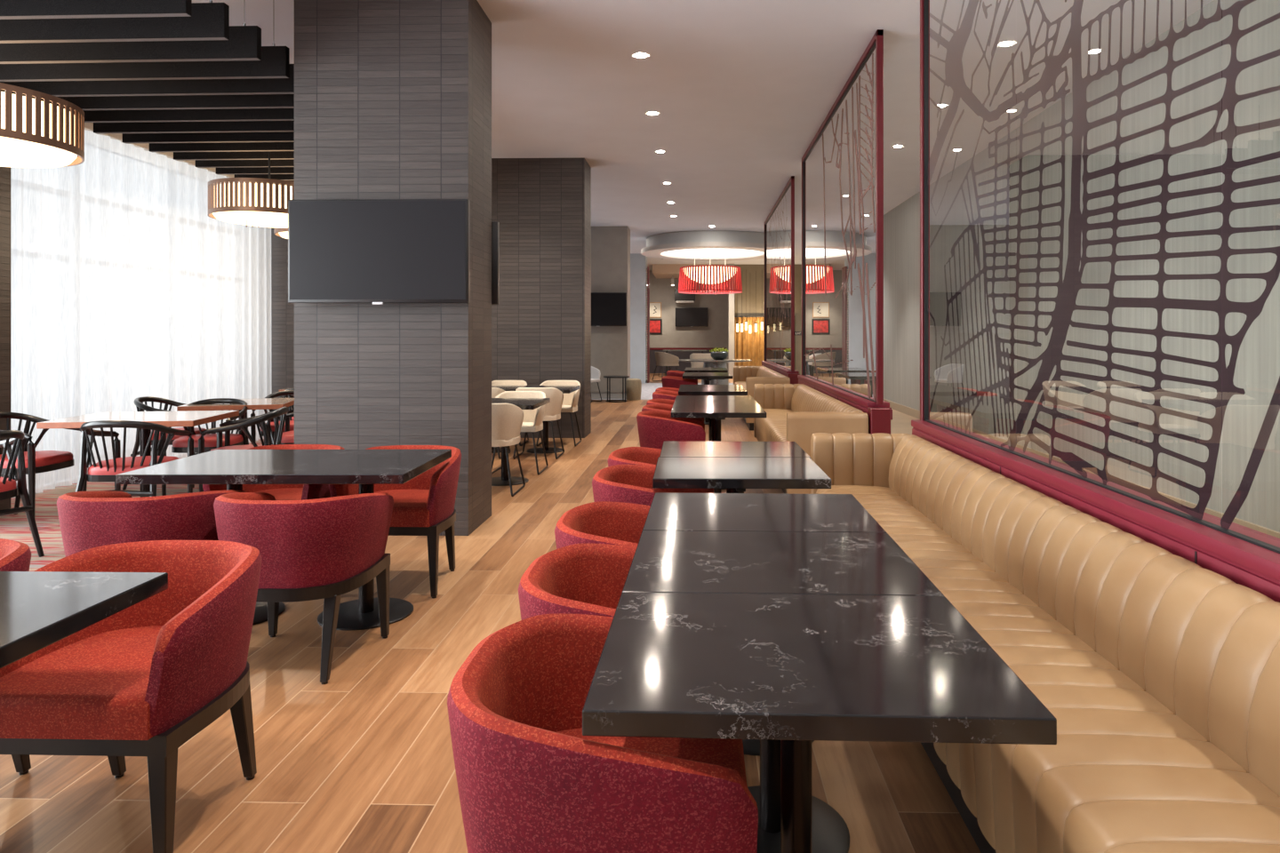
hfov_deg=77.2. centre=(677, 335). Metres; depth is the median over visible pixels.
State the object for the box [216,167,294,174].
ceiling beam
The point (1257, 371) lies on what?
wall
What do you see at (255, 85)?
ceiling beam
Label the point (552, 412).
chair
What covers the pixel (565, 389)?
dining table
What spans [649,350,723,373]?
wainscoting
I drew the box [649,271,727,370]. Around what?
wall
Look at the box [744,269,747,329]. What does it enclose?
pendant lamp
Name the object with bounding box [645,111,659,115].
recessed light
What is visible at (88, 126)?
wall
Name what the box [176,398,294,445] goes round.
dining table
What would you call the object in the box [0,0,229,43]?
ceiling beam
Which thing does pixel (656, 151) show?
recessed light
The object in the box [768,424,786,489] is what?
seat cushion
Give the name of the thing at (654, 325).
print
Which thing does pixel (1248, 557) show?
glass wall
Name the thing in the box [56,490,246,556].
tub chair
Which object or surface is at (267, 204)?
diffuser
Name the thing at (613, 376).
side table
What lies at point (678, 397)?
table
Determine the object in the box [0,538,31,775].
tub chair
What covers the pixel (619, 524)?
tub chair
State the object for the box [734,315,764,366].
drape
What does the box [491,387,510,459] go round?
chair
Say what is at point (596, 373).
lounge chair
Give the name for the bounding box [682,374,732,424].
table
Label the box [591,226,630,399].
wall
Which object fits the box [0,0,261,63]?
ceiling beam
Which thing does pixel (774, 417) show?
seat cushion
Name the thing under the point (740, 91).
ceiling
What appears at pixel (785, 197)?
print
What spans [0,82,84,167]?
pendant lamp
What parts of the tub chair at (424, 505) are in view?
backrest, seat, seat frame, leg, leg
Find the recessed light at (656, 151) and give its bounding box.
[654,150,666,152]
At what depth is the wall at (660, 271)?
26.42 m
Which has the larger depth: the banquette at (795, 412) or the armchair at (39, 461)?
the banquette at (795, 412)
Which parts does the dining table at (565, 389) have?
plate, plate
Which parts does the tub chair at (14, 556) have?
backrest, leg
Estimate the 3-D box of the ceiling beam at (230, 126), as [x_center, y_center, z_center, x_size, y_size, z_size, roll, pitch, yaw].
[-3.921,-2.085,7.053,2.500,0.570,0.050,0,0,2]
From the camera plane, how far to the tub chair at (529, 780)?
1.31 m
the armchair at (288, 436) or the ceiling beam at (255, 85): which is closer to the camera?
the ceiling beam at (255, 85)
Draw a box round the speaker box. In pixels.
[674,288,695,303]
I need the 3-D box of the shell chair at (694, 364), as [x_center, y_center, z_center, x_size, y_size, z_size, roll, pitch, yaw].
[0.681,0.918,21.964,0.688,0.885,0.648,0,0,1]
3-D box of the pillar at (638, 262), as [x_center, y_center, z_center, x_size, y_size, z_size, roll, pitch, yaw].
[-3.102,-0.505,23.437,4.400,3.730,0.700,0,0,1]
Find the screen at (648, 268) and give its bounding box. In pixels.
[646,266,649,383]
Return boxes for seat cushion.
[733,381,745,388]
[755,408,793,441]
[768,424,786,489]
[816,485,1022,594]
[933,590,1279,852]
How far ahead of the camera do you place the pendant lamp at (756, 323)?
26.14 m
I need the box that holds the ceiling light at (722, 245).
[641,231,764,261]
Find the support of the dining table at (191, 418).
on the floor
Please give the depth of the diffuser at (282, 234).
9.04 m
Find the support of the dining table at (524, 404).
on the floor
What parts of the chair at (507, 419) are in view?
seat, backrest, sled leg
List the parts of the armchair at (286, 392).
leg, seat, rail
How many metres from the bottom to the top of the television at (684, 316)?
0.692 m
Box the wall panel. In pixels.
[591,333,627,392]
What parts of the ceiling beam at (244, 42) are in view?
felt panel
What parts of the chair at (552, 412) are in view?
sled leg, backrest, seat, sled leg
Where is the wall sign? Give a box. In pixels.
[794,331,801,335]
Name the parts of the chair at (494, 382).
backrest, sled leg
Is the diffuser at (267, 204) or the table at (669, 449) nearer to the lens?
the table at (669, 449)
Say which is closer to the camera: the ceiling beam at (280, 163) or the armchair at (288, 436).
the armchair at (288, 436)
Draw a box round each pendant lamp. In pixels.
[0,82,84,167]
[207,151,294,227]
[274,227,287,239]
[678,251,742,294]
[740,271,743,331]
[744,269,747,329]
[754,271,757,331]
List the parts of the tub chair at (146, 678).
seat, leg, seat frame, backrest, leg, leg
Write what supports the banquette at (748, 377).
on the floor
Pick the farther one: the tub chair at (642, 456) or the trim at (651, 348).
the trim at (651, 348)
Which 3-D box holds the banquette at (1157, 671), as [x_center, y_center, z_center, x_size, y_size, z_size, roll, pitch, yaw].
[1.086,0.974,2.739,0.632,0.772,4.428,0,0,1]
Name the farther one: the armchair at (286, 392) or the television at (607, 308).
the television at (607, 308)
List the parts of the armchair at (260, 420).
leg, leg, seat, rail, leg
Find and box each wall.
[84,122,274,183]
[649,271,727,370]
[652,264,728,279]
[734,264,801,375]
[761,0,1279,602]
[883,0,1279,532]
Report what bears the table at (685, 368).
on the floor
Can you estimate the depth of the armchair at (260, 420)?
6.06 m
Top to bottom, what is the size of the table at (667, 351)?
0.880 m
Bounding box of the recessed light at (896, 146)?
[891,144,903,147]
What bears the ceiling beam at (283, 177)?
hanging from the ceiling
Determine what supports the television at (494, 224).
attached to the wall pillar at (393, 98)
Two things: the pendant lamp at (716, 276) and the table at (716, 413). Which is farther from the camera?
the pendant lamp at (716, 276)
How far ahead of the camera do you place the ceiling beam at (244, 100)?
6.31 m
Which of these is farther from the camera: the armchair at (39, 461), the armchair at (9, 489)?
the armchair at (39, 461)
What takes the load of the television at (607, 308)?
attached to the wall at (610, 245)
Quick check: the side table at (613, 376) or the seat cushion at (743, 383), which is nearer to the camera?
the seat cushion at (743, 383)
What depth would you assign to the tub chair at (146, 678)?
2.10 m
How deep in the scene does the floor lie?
2.62 m
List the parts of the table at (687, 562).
plate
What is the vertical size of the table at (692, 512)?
0.750 m
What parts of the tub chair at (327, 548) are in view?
leg, backrest, seat frame, leg, leg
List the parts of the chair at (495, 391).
backrest, sled leg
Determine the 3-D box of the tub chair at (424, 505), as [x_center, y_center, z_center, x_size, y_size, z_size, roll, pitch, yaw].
[-1.513,0.999,4.410,0.622,0.722,0.571,0,0,1]
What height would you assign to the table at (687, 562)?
0.750 m
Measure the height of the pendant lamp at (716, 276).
0.990 m
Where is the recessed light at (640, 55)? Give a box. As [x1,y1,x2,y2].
[632,51,649,58]
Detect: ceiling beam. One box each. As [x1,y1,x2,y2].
[0,0,191,19]
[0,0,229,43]
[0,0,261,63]
[0,0,289,81]
[0,64,294,96]
[32,94,294,111]
[69,108,294,122]
[93,120,294,134]
[122,131,294,143]
[148,142,294,151]
[173,151,294,160]
[195,159,294,167]
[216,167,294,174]
[234,174,294,180]
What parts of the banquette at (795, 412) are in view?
backrest, backrest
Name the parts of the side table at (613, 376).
leg, leg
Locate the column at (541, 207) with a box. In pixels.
[271,157,591,438]
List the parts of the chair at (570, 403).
sled leg, backrest, seat, sled leg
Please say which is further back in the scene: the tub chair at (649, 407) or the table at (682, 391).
the table at (682, 391)
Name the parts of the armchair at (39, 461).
leg, leg, seat, seat frame, rail, leg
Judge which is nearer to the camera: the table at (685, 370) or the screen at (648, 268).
the table at (685, 370)
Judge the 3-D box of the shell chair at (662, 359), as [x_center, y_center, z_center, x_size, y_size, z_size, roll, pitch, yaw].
[-0.332,0.918,23.903,0.648,0.885,0.688,0,0,-29]
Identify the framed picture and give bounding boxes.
[649,302,661,318]
[649,319,662,334]
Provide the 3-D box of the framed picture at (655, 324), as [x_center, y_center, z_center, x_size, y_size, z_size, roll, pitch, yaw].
[-0.879,-0.335,29.015,0.640,0.550,0.033,0,0,1]
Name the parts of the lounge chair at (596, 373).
seat, backrest, sled leg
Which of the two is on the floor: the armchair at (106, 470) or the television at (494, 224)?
the armchair at (106, 470)
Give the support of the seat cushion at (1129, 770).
on the banquette at (1157, 671)
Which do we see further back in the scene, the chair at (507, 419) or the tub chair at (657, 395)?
the tub chair at (657, 395)
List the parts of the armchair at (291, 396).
rail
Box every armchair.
[0,411,87,528]
[0,430,44,557]
[75,420,193,496]
[122,396,215,490]
[160,398,248,495]
[198,407,288,492]
[250,390,294,442]
[265,409,294,445]
[283,388,294,420]
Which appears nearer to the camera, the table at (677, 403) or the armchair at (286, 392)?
the table at (677, 403)
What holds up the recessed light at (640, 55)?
in the ceiling
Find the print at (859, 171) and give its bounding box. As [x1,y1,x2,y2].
[804,53,875,400]
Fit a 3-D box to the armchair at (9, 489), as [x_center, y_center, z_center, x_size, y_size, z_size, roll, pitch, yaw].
[-4.235,0.962,4.725,0.566,0.803,0.566,0,0,11]
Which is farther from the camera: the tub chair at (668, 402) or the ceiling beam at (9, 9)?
the tub chair at (668, 402)
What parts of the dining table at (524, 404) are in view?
plate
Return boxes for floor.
[0,373,981,852]
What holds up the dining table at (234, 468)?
on the floor
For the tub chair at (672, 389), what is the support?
on the floor
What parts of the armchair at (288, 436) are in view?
rail, seat frame, seat, leg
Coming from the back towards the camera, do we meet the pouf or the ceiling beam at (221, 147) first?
the pouf
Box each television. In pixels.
[288,199,469,304]
[491,221,498,304]
[591,292,626,327]
[675,307,708,327]
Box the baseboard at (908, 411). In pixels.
[883,399,1279,538]
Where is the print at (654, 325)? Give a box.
[649,320,660,332]
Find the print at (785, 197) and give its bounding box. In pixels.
[766,197,790,351]
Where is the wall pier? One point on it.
(4, 172)
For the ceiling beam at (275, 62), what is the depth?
5.58 m
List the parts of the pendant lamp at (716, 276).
lamp shade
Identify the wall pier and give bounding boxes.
[0,166,10,510]
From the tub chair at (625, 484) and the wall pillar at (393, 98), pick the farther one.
the wall pillar at (393, 98)
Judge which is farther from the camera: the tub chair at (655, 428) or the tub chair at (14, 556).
the tub chair at (655, 428)
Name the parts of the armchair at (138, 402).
leg, rail, seat frame, leg, seat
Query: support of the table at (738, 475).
on the floor
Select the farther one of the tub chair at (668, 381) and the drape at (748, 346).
the drape at (748, 346)
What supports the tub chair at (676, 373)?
on the floor
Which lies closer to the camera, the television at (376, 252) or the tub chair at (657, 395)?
the television at (376, 252)
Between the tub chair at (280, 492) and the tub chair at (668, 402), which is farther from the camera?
the tub chair at (668, 402)
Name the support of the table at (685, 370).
on the floor
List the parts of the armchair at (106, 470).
leg, seat frame, leg, seat, rail, leg, leg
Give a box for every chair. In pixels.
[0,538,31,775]
[0,540,261,852]
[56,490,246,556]
[202,444,344,500]
[213,492,393,684]
[328,445,461,599]
[447,613,758,852]
[491,380,528,446]
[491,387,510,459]
[491,391,548,474]
[491,403,525,496]
[512,387,564,459]
[518,543,636,620]
[536,380,581,446]
[554,501,650,549]
[591,366,601,402]
[592,464,714,506]
[608,447,661,467]
[636,409,705,449]
[641,403,704,423]
[646,399,674,405]
[652,352,679,381]
[652,391,678,399]
[655,387,679,391]
[661,376,697,388]
[666,370,697,383]
[689,353,712,367]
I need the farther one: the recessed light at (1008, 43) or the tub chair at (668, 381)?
the tub chair at (668, 381)
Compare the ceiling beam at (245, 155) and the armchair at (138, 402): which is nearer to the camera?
the armchair at (138, 402)
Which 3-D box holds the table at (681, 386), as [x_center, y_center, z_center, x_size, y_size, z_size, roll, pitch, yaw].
[0.412,0.985,9.683,0.762,0.750,0.603,0,0,1]
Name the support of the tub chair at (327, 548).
on the floor
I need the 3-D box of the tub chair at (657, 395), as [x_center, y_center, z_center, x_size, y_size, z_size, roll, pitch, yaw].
[0.002,0.999,9.083,0.571,0.722,0.622,0,0,1]
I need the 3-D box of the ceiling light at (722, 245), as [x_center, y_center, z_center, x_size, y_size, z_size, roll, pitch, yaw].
[0.861,-2.183,19.584,3.480,0.365,3.480,0,0,1]
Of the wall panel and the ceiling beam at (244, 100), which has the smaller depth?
the ceiling beam at (244, 100)
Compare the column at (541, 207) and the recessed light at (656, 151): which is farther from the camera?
the column at (541, 207)
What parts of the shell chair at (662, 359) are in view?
backrest, seat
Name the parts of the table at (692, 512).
plate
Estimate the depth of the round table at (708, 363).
19.19 m
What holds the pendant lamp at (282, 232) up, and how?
hanging from the ceiling
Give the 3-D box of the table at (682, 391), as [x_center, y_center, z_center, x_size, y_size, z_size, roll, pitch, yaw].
[0.397,0.985,9.073,0.762,0.750,0.603,0,0,1]
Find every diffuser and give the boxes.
[212,183,292,227]
[278,231,287,239]
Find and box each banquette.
[733,366,790,430]
[753,384,868,494]
[810,432,1279,852]
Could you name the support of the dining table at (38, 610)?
on the floor
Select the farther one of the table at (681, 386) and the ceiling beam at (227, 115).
the table at (681, 386)
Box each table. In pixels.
[0,571,167,668]
[36,410,239,497]
[115,449,451,631]
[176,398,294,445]
[491,385,579,453]
[491,398,550,486]
[582,592,1056,852]
[603,375,629,402]
[622,530,943,852]
[642,492,887,756]
[652,457,831,493]
[659,441,810,493]
[662,350,706,375]
[670,406,766,493]
[672,400,759,489]
[674,395,755,441]
[678,359,751,384]
[678,388,747,441]
[679,384,743,441]
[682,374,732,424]
[683,372,730,384]
[684,368,727,384]
[685,368,726,368]
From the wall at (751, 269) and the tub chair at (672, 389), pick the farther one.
the wall at (751, 269)
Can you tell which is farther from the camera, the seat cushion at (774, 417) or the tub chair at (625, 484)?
the seat cushion at (774, 417)
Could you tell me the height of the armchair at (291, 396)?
0.803 m
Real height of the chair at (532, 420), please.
0.790 m
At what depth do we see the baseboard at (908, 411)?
7.42 m
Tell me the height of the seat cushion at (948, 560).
0.358 m
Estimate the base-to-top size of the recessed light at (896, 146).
0.012 m
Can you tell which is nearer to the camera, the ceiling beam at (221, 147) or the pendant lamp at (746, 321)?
the ceiling beam at (221, 147)
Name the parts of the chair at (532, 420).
sled leg, backrest, seat, sled leg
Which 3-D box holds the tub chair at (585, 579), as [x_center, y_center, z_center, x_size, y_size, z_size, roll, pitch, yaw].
[-0.139,0.999,2.214,0.571,0.722,0.622,0,0,1]
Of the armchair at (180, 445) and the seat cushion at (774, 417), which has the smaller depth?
the armchair at (180, 445)
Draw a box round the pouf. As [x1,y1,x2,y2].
[625,378,641,400]
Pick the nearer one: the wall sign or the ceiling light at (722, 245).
the ceiling light at (722, 245)
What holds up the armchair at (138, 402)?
on the floor
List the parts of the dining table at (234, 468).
plate, plate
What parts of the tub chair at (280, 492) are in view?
seat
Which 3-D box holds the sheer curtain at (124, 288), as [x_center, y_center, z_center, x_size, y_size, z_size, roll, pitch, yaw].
[-5.445,-0.290,8.502,0.113,3.260,4.280,0,0,1]
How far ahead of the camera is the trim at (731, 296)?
26.27 m
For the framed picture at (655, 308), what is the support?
attached to the wall at (714, 335)
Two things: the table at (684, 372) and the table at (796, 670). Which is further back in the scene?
the table at (684, 372)
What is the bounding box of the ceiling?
[192,0,1213,271]
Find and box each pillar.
[294,0,491,535]
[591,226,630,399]
[630,253,647,383]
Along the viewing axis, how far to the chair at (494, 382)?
10.28 m
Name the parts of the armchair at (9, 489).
seat, seat frame, rail, leg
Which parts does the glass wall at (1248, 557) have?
post, glass pane, glass pane, rail, glass pane, post, post, glass pane, glass pane, rail, glass pane, post, post, glass pane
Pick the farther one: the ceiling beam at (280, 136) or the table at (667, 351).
the table at (667, 351)
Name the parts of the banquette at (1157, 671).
backrest, backrest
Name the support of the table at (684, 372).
on the floor
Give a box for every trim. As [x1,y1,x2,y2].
[649,347,726,350]
[728,264,734,377]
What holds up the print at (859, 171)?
attached to the glass wall at (1248, 557)
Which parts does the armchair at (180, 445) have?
leg, leg, seat frame, seat, rail, leg, leg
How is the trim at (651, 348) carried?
attached to the wall at (714, 335)
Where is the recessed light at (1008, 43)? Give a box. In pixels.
[997,40,1016,47]
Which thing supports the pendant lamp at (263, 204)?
hanging from the ceiling
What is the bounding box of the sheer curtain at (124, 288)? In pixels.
[10,130,271,497]
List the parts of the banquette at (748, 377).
backrest, backrest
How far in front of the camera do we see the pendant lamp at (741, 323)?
26.15 m
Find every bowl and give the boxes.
[709,347,728,359]
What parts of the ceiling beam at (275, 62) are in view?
felt panel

